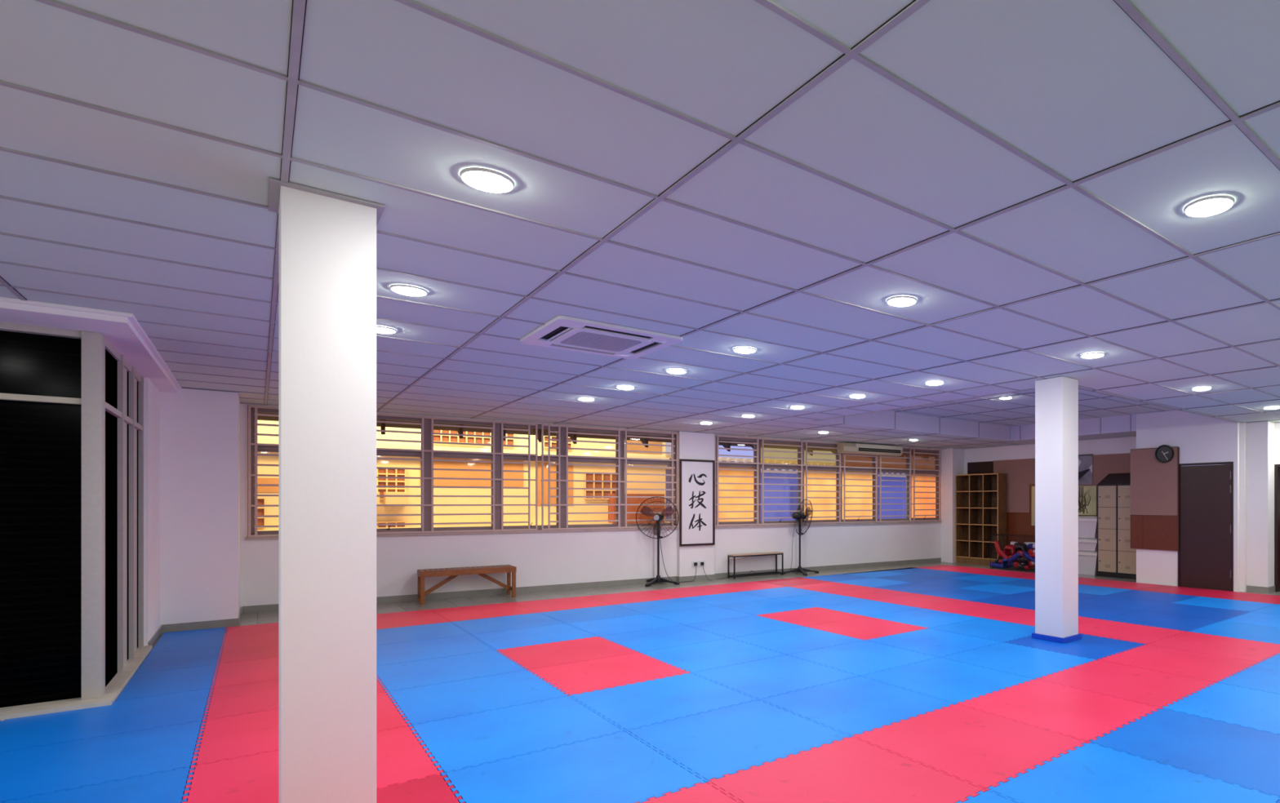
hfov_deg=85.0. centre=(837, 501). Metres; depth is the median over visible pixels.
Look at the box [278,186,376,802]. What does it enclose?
column
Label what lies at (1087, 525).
storage bin
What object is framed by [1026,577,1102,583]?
foam mat
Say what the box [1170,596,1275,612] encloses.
foam mat
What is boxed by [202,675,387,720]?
foam mat
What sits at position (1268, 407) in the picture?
recessed light
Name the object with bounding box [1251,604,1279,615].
foam mat
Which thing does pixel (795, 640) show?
foam mat
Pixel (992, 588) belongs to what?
foam mat
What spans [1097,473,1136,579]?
tall cabinet
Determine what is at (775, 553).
bench
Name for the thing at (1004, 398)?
diffuser
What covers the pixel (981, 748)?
foam mat
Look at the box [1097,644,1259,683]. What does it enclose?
foam mat
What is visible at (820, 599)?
foam mat
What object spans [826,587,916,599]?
foam mat
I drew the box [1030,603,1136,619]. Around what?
foam mat
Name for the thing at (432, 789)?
foam mat
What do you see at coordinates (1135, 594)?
foam mat
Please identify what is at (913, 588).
foam mat
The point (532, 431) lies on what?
eave
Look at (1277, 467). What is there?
door frame
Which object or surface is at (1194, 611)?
foam mat
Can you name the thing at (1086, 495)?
print
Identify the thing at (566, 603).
foam mat
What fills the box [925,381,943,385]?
recessed light
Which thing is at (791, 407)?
diffuser
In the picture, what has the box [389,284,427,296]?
recessed light
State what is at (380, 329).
recessed light
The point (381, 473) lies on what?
window
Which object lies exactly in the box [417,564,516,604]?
slatted bench
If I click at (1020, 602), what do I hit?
foam mat
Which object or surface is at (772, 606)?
foam mat
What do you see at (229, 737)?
foam mat
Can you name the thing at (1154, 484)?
board
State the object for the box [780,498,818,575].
pedestal fan
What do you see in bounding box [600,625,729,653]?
foam mat
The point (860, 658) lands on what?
foam mat
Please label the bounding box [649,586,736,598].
foam mat
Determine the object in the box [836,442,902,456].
air conditioner
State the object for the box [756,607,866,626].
foam mat
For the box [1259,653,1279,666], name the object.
foam mat
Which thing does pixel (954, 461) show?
wall
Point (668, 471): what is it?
house
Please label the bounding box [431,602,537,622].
foam mat
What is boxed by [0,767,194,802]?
foam mat
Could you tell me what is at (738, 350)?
diffuser
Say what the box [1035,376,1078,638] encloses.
column
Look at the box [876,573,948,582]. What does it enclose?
foam mat
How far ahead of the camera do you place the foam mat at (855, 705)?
4.74 m
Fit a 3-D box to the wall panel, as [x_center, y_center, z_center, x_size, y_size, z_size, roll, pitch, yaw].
[4.639,0.254,14.367,0.040,2.410,4.570,0,0,-41]
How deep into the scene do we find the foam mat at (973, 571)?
13.85 m
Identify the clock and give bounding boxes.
[1155,444,1173,462]
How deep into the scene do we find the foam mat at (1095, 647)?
6.65 m
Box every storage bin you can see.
[1078,515,1097,538]
[1078,537,1097,551]
[1078,550,1097,575]
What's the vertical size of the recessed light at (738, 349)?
0.025 m
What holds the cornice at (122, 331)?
attached to the ceiling
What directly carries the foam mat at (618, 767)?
on the floor
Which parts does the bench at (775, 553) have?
leg, leg, seat, leg, leg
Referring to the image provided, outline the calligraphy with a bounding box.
[679,458,715,546]
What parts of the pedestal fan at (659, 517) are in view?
motor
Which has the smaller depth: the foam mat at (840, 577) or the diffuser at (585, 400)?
the diffuser at (585, 400)
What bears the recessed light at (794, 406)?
in the ceiling
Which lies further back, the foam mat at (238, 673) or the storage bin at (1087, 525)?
the storage bin at (1087, 525)
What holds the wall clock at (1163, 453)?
attached to the board
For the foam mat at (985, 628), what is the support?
on the floor
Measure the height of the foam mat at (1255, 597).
0.020 m
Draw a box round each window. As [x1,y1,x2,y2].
[244,404,678,540]
[377,468,404,495]
[433,429,513,444]
[586,474,615,498]
[715,435,942,528]
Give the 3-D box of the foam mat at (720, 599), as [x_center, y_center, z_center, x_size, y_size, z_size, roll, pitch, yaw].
[-1.647,1.449,9.915,1.021,0.020,1.021,0,0,-41]
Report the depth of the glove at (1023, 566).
13.98 m
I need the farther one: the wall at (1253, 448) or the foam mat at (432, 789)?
the wall at (1253, 448)
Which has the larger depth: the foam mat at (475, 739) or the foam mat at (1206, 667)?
the foam mat at (1206, 667)
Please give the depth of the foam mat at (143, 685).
5.32 m
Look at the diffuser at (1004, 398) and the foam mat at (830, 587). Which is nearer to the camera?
the diffuser at (1004, 398)
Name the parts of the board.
panel, panel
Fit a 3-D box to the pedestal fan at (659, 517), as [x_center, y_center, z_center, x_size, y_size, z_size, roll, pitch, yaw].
[-3.205,0.684,11.799,0.674,1.549,0.605,0,0,-31]
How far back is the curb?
4.71 m
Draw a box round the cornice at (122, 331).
[0,296,182,393]
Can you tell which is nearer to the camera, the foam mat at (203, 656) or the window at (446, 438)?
the foam mat at (203, 656)
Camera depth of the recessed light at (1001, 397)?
10.05 m
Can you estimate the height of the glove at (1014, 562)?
0.129 m
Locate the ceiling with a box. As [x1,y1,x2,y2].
[0,0,1279,448]
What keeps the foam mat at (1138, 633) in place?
on the floor
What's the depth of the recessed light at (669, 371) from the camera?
6.46 m
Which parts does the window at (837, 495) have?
pane, sash, sash, sash, sash, pane, sash, sash, sill, sash, pane, sash, sash, sash, pane, sash, sash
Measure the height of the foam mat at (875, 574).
0.020 m
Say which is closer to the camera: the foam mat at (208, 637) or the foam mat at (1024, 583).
the foam mat at (208, 637)
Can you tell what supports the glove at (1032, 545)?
on the glove at (1032, 551)
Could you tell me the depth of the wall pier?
12.27 m
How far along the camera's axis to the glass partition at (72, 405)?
4.74 m
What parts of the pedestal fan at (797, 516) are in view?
motor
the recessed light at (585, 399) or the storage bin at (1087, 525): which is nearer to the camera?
the recessed light at (585, 399)
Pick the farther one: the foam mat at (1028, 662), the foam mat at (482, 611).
the foam mat at (482, 611)
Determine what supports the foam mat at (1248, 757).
on the floor
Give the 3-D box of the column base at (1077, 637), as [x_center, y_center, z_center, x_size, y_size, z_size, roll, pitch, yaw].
[2.306,1.413,7.016,0.360,0.051,0.370,0,0,-41]
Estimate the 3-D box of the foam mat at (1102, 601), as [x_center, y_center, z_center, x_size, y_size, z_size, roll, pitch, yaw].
[4.027,1.449,9.521,1.021,0.020,1.021,0,0,-41]
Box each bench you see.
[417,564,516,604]
[727,551,783,579]
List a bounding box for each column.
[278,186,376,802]
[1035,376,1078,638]
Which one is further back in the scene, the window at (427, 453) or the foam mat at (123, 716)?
the window at (427, 453)
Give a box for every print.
[1078,454,1093,484]
[1078,485,1096,515]
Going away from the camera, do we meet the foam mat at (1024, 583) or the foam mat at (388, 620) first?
the foam mat at (388, 620)
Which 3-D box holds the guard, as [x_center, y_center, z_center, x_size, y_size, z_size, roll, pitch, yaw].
[3.972,1.250,14.032,0.312,0.280,0.292,0,0,-15]
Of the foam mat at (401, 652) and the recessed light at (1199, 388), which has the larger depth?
the recessed light at (1199, 388)
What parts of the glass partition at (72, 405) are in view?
pane, head rail, corner post, pane, pane, pane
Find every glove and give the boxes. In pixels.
[994,558,1004,564]
[1013,561,1025,568]
[1018,564,1029,570]
[1026,543,1035,549]
[1028,549,1035,554]
[1028,560,1035,567]
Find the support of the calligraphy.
attached to the wall pier
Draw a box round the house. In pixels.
[665,454,934,523]
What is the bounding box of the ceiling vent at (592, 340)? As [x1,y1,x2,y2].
[560,332,640,351]
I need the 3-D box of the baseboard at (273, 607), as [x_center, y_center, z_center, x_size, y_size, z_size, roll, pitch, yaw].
[-2.583,1.411,12.373,12.700,0.095,0.134,0,0,-36]
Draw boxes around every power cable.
[659,534,696,582]
[702,524,795,580]
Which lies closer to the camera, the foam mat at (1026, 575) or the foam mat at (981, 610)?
the foam mat at (981, 610)
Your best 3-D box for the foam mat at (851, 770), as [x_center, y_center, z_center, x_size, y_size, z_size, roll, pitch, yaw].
[0.037,1.449,3.384,1.021,0.020,1.021,0,0,-41]
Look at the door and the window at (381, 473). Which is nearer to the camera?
the door
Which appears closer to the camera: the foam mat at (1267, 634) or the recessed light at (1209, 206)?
the recessed light at (1209, 206)
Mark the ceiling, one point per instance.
(720, 176)
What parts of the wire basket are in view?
shin guard, shin guard, shin guard, head guard, head guard, shin guard, head guard, shin guard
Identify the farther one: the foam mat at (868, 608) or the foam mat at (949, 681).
the foam mat at (868, 608)
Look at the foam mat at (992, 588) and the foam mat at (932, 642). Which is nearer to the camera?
the foam mat at (932, 642)
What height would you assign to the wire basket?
0.737 m
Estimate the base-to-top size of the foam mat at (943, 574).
0.020 m
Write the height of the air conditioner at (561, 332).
0.030 m
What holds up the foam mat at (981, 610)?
on the floor
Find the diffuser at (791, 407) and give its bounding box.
[791,407,804,408]
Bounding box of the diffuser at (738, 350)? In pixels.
[733,348,755,353]
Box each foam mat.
[0,688,213,752]
[0,720,205,802]
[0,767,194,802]
[115,664,218,701]
[134,645,223,674]
[149,627,227,653]
[182,726,443,802]
[191,692,410,767]
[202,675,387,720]
[210,657,278,688]
[216,640,278,664]
[221,622,278,645]
[376,609,451,629]
[376,622,471,645]
[376,635,496,666]
[376,650,527,693]
[376,774,465,802]
[386,670,568,727]
[408,696,625,775]
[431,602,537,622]
[441,731,706,802]
[449,613,564,635]
[471,623,597,650]
[495,636,639,670]
[514,596,613,613]
[527,653,690,696]
[540,604,644,623]
[567,613,682,636]
[568,673,757,732]
[583,591,679,604]
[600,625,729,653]
[616,598,714,613]
[625,700,850,782]
[635,782,742,802]
[640,638,786,673]
[645,606,755,625]
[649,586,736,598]
[681,591,773,606]
[685,615,803,638]
[691,655,859,700]
[706,581,786,591]
[706,737,986,802]
[715,599,817,615]
[729,626,863,655]
[737,586,826,599]
[755,577,830,586]
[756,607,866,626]
[759,675,955,737]
[775,593,868,607]
[786,640,938,676]
[789,582,871,592]
[800,573,870,582]
[806,617,927,640]
[817,600,921,617]
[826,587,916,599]
[835,577,909,587]
[843,570,906,577]
[852,704,1088,791]
[859,657,1035,704]
[865,628,1002,657]
[869,608,982,628]
[872,582,957,594]
[873,594,968,608]
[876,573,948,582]
[882,567,940,573]
[911,570,977,578]
[914,564,970,570]
[915,578,992,588]
[917,588,1008,600]
[922,600,1027,617]
[930,617,1035,642]
[940,642,1096,679]
[945,567,1009,574]
[949,574,1026,583]
[955,791,1022,802]
[957,679,1162,742]
[958,583,1035,595]
[968,595,1035,609]
[983,609,1100,626]
[985,571,1035,579]
[986,742,1279,802]
[994,579,1035,587]
[1004,633,1146,660]
[1009,590,1102,599]
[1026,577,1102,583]
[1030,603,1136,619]
[1035,660,1217,708]
[1078,579,1159,590]
[1078,584,1132,595]
[1078,595,1169,610]
[1078,619,1185,644]
[1088,708,1279,798]
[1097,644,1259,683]
[1101,610,1219,631]
[1104,590,1198,603]
[1134,585,1222,596]
[1139,603,1248,621]
[1146,631,1279,662]
[1161,682,1279,734]
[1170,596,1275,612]
[1188,621,1279,644]
[1199,591,1279,604]
[1217,662,1279,694]
[1222,612,1279,628]
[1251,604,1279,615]
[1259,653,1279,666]
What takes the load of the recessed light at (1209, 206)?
in the ceiling
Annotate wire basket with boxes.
[989,533,1035,572]
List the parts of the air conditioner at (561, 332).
frame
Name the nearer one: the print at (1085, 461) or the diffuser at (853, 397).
the diffuser at (853, 397)
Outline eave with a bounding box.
[257,412,934,461]
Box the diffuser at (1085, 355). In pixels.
[1081,353,1103,358]
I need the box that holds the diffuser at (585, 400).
[578,399,593,401]
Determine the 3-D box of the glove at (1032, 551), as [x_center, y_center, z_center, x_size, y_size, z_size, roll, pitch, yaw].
[4.063,1.044,13.848,0.256,0.140,0.134,0,0,44]
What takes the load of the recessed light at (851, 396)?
in the ceiling
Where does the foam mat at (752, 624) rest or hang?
on the floor
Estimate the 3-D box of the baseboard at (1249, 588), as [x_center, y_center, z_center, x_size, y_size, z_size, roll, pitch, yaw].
[6.834,1.409,10.822,0.342,0.100,0.382,0,0,-41]
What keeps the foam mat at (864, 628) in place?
on the floor
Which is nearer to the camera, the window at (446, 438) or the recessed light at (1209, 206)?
the recessed light at (1209, 206)
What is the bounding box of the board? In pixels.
[1129,446,1179,551]
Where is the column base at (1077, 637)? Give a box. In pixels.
[1031,632,1081,643]
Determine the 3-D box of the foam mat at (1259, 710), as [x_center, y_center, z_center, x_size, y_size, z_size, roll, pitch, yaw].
[2.973,1.449,4.605,1.021,0.020,1.021,0,0,-41]
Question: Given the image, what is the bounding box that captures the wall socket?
[691,560,705,566]
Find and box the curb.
[0,644,152,721]
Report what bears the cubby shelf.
on the floor
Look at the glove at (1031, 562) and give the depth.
13.83 m
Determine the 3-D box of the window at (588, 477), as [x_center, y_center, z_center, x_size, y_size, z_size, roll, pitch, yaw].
[-5.440,-0.361,15.395,0.800,0.600,0.030,0,0,-41]
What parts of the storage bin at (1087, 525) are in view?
lid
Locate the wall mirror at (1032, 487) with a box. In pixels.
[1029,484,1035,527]
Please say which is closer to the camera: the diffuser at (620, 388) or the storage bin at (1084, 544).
the diffuser at (620, 388)
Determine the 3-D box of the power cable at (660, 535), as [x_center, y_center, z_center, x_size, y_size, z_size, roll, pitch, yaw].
[-2.869,1.025,12.030,0.696,0.873,0.053,0,0,-33]
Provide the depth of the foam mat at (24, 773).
3.71 m
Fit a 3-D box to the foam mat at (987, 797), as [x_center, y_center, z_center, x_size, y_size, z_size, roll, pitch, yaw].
[0.697,1.449,2.625,1.021,0.020,1.021,0,0,-41]
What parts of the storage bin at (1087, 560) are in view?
lid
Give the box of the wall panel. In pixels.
[967,453,1130,568]
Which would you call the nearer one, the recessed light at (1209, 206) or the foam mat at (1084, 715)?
the recessed light at (1209, 206)
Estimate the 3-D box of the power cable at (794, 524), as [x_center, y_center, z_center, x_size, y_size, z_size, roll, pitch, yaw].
[-1.721,0.942,12.952,2.004,1.048,0.222,0,0,-37]
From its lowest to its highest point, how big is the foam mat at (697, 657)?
0.020 m
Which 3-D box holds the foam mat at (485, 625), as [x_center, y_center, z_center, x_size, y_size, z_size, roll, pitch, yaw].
[-3.923,1.449,7.936,1.021,0.020,1.021,0,0,-41]
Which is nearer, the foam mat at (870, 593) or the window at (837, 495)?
the foam mat at (870, 593)
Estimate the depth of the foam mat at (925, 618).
8.29 m
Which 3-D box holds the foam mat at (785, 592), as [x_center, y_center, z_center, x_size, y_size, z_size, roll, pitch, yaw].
[-0.888,1.449,10.575,1.021,0.020,1.021,0,0,-41]
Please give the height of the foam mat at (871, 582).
0.020 m
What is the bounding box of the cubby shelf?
[955,473,1006,565]
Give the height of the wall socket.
0.094 m
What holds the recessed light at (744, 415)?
in the ceiling
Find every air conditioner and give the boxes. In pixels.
[520,315,682,359]
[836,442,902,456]
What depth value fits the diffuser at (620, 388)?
7.40 m
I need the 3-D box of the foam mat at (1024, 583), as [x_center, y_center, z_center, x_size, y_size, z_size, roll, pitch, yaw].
[3.466,1.449,11.698,1.021,0.020,1.021,0,0,-41]
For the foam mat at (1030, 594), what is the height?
0.020 m
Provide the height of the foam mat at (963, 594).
0.020 m
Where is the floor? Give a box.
[152,561,1279,648]
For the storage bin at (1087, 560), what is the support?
on the floor
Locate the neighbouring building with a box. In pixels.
[257,420,670,531]
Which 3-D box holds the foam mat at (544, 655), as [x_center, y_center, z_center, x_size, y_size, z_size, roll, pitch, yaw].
[-2.603,1.449,6.418,1.021,0.020,1.021,0,0,-41]
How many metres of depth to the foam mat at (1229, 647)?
6.65 m
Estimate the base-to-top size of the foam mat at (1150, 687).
0.020 m
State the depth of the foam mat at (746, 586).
11.32 m
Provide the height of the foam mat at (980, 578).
0.020 m
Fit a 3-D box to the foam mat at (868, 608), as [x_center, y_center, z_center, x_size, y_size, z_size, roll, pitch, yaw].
[0.432,1.449,9.058,1.021,0.020,1.021,0,0,-41]
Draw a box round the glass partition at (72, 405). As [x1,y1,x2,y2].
[0,321,143,707]
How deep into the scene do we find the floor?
10.65 m
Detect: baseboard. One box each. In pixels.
[147,606,241,645]
[242,558,941,613]
[1246,585,1275,593]
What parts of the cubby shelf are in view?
panel, panel, panel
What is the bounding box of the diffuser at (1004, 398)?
[1000,397,1011,399]
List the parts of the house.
balustrade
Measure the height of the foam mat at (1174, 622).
0.020 m
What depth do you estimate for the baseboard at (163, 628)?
7.55 m
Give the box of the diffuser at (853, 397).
[850,395,864,398]
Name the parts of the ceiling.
column trim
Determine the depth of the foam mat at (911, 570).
13.85 m
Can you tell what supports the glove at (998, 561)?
in the wire basket
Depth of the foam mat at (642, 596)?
10.06 m
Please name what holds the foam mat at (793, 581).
on the floor
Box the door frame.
[1274,464,1279,591]
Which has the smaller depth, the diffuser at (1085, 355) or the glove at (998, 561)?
the diffuser at (1085, 355)
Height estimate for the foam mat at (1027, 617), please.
0.020 m
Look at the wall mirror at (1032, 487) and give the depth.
14.72 m
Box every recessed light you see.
[376,325,396,333]
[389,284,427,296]
[459,167,515,193]
[577,397,594,401]
[616,385,634,390]
[666,368,686,373]
[700,422,712,424]
[733,346,756,353]
[742,414,755,417]
[790,405,804,408]
[849,395,865,398]
[886,295,916,306]
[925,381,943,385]
[999,396,1012,399]
[1080,351,1104,358]
[1183,195,1235,217]
[1191,386,1211,391]
[1263,406,1279,409]
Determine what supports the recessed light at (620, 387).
in the ceiling
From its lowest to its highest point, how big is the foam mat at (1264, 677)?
0.020 m
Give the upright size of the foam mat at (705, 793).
0.020 m
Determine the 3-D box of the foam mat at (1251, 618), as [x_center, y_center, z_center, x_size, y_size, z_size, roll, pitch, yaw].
[5.347,1.449,8.003,1.021,0.020,1.021,0,0,-41]
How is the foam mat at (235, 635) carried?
on the floor
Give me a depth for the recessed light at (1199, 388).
7.47 m
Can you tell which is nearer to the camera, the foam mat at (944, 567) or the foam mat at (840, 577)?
the foam mat at (840, 577)
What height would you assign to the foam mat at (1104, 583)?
0.020 m
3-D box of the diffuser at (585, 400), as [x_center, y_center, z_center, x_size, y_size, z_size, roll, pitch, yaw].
[-3.129,-1.262,8.305,0.178,0.014,0.178,0,0,-41]
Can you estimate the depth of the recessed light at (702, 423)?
10.76 m
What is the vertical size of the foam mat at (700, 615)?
0.020 m
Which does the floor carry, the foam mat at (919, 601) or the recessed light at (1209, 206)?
the foam mat at (919, 601)
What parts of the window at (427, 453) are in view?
sash, sash, sash, sash, sill, sash, sash, sash, sash, sash, sash, sash, sash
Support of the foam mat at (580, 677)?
on the floor
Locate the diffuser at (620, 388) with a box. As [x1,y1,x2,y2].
[617,386,633,390]
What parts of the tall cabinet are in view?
locker door, locker door, locker door, locker door, locker door, locker door, locker door, locker door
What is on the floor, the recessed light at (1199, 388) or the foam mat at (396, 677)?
the foam mat at (396, 677)
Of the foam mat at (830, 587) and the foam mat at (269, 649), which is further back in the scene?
the foam mat at (830, 587)
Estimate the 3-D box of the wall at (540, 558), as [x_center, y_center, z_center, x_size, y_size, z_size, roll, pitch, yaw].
[-2.498,-0.051,12.639,13.550,3.020,0.201,0,0,-36]
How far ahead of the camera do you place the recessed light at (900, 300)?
4.19 m
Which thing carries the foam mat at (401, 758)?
on the floor
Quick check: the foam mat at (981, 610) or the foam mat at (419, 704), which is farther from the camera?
the foam mat at (981, 610)
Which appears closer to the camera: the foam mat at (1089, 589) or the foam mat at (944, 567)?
the foam mat at (1089, 589)
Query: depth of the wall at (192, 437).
7.53 m
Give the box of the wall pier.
[676,431,714,577]
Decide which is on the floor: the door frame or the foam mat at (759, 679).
the foam mat at (759, 679)
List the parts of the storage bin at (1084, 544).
lid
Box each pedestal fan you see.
[635,496,679,586]
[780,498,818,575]
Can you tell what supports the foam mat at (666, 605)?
on the floor
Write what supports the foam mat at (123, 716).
on the floor
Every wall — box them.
[143,377,239,645]
[240,403,941,613]
[941,436,1136,563]
[1136,409,1279,592]
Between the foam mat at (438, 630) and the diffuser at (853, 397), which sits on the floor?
the foam mat at (438, 630)
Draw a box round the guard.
[1018,556,1029,567]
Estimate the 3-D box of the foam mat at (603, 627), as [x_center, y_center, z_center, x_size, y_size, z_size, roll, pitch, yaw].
[-2.504,1.449,7.837,1.021,0.020,1.021,0,0,-41]
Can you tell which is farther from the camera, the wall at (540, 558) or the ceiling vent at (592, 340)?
the wall at (540, 558)
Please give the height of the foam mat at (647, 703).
0.020 m
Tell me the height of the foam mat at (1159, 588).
0.020 m
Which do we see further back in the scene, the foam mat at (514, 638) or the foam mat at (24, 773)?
the foam mat at (514, 638)
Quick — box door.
[1177,462,1233,591]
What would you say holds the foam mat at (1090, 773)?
on the floor
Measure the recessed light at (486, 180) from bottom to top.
0.025 m
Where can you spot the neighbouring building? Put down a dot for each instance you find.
(261, 460)
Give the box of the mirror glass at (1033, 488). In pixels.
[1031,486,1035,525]

